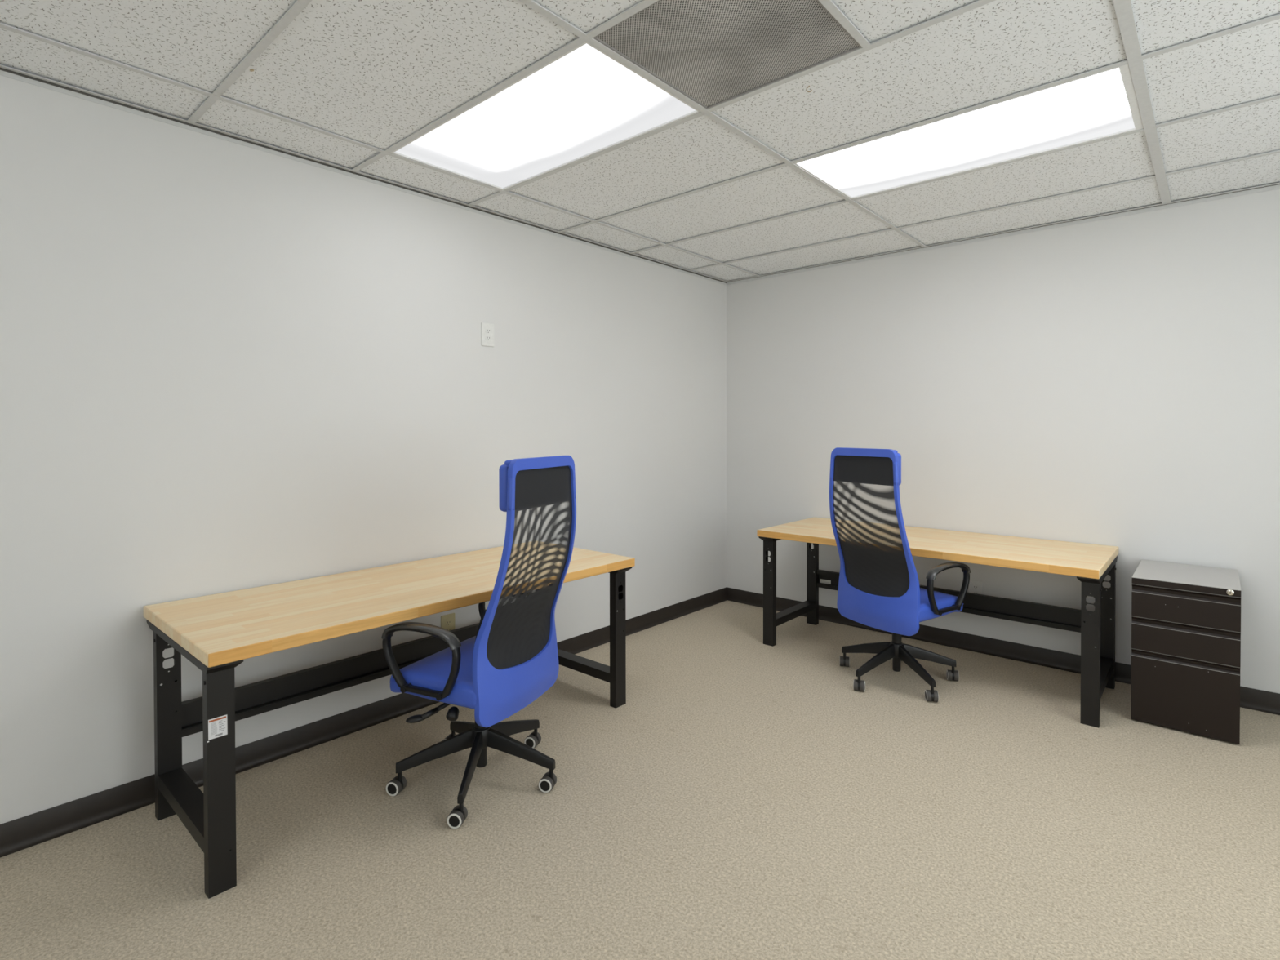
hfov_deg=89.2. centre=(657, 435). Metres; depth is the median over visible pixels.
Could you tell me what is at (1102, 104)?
ceiling light
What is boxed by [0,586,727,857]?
baseboard
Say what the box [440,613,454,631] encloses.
wall outlet
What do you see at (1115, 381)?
wall
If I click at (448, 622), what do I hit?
socket
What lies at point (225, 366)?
wall
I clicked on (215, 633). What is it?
workbench
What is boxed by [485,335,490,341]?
socket
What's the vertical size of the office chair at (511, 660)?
1.261 m
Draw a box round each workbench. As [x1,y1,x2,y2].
[143,540,635,898]
[756,516,1118,728]
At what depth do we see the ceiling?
2.26 m
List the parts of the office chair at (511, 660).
armrest, lever, seat, leg, tension knob, leg, leg, armrest, leg, leg, backrest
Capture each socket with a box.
[445,619,451,626]
[485,328,490,333]
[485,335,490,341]
[972,585,978,590]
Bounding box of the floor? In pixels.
[0,600,1279,959]
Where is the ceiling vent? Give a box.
[592,0,862,108]
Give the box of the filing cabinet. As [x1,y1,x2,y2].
[1130,559,1241,744]
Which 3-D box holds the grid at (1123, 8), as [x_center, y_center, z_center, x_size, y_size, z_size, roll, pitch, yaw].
[0.252,-1.187,1.274,4.600,0.040,6.250,1,1,41]
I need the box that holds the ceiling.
[0,0,1279,280]
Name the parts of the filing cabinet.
drawer, rail, drawer, drawer, panel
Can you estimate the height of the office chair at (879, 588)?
1.262 m
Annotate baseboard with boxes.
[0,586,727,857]
[726,586,1279,715]
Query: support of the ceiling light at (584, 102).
attached to the ceiling
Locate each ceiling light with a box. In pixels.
[391,41,700,190]
[794,64,1143,199]
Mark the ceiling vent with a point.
(713, 53)
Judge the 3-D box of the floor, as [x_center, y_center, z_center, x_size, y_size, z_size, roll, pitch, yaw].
[0.256,1.391,1.307,4.840,0.080,6.490,1,1,41]
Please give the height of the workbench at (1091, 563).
0.726 m
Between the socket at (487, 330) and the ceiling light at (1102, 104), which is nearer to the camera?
the ceiling light at (1102, 104)
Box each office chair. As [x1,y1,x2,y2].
[381,455,576,828]
[829,447,970,702]
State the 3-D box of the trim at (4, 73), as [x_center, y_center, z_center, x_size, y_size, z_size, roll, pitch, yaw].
[0.252,-1.158,1.275,4.600,0.026,6.250,1,1,41]
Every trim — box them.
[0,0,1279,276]
[0,64,1279,285]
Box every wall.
[0,64,726,824]
[726,182,1279,693]
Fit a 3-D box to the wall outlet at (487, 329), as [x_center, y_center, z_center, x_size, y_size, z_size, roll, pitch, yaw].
[-0.902,-0.540,3.458,0.009,0.123,0.078,1,1,41]
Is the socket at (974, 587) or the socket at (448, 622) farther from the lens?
the socket at (974, 587)
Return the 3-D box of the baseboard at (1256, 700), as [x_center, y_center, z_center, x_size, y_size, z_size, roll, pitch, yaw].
[2.289,1.270,3.665,4.600,0.098,0.020,1,1,41]
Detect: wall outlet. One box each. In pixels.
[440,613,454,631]
[481,322,493,346]
[968,579,982,594]
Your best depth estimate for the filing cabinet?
2.90 m
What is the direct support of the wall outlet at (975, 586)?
attached to the wall at (1115, 381)
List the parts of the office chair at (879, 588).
leg, backrest, leg, leg, leg, seat, armrest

